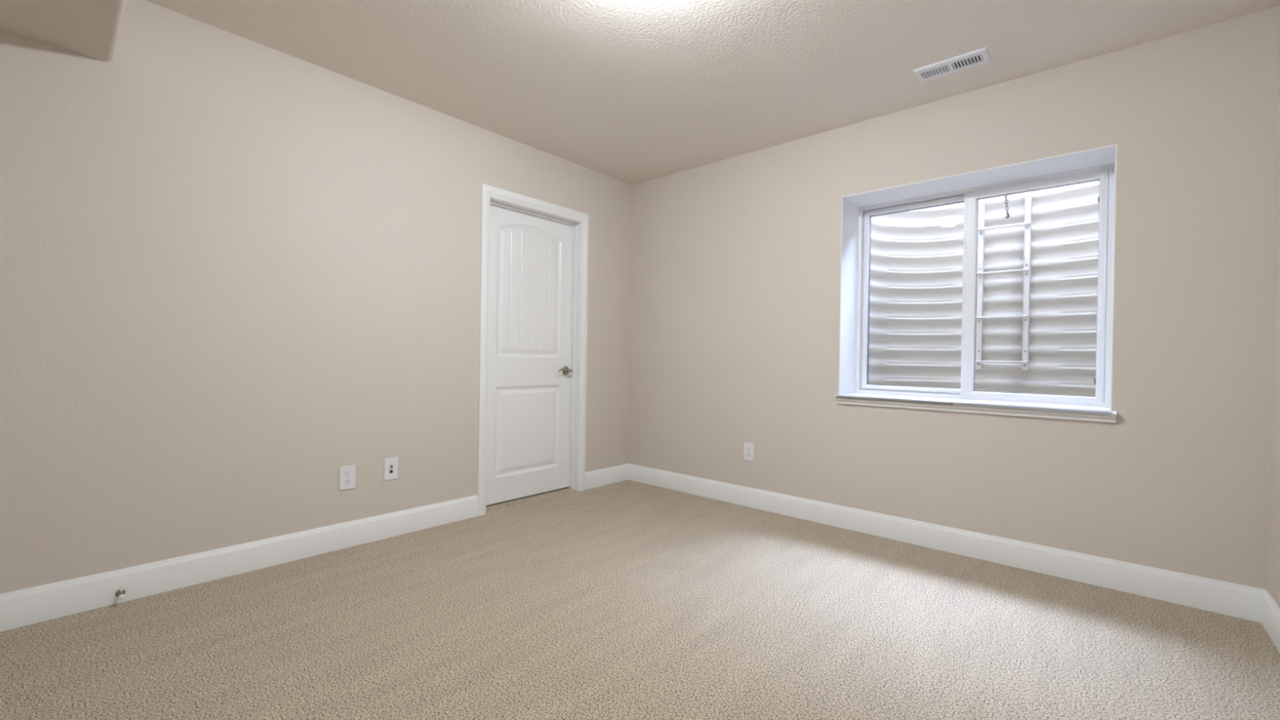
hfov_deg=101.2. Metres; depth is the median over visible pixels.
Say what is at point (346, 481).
receptacle
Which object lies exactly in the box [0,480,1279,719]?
floor
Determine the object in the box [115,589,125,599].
door stop
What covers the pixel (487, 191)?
trim
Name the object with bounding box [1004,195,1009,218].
chain
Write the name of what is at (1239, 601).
baseboard
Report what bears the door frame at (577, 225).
attached to the wall at (237, 273)
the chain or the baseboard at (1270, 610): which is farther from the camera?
the chain
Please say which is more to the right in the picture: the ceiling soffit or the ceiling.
the ceiling
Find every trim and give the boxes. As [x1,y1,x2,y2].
[476,183,588,515]
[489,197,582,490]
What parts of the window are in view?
sill, sliding sash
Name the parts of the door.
lever, handle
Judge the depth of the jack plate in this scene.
2.91 m
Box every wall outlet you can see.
[339,464,355,490]
[743,442,754,461]
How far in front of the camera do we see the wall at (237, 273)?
2.37 m
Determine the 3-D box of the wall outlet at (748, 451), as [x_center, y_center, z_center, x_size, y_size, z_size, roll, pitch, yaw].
[0.749,0.633,3.619,0.077,0.122,0.008,1,0,41]
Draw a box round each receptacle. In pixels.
[343,470,351,476]
[343,478,351,484]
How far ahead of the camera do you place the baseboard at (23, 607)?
2.31 m
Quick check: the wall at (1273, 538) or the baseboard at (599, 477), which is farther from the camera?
the baseboard at (599, 477)
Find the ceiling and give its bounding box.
[145,0,1279,185]
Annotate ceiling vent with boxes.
[912,46,991,82]
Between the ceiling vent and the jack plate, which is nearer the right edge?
the ceiling vent
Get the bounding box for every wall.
[0,0,632,594]
[628,5,1279,590]
[1266,20,1279,607]
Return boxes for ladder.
[974,191,1031,369]
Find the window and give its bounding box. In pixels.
[834,144,1117,422]
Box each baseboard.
[0,494,478,631]
[584,463,628,489]
[627,463,1266,622]
[1261,590,1279,653]
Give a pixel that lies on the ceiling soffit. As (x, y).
(89, 28)
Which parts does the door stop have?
plate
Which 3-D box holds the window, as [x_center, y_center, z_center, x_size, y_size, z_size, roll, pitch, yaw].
[1.796,-0.356,2.916,1.270,1.263,0.407,1,0,41]
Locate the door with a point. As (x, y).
(531, 258)
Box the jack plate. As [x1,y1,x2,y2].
[383,457,398,480]
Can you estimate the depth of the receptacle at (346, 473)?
2.74 m
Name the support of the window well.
attached to the wall
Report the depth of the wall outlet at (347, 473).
2.74 m
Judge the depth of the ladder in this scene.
3.38 m
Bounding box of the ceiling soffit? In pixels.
[0,0,126,61]
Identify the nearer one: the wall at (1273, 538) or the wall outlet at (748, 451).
the wall at (1273, 538)
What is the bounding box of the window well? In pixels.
[868,180,1099,396]
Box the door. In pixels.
[485,204,573,505]

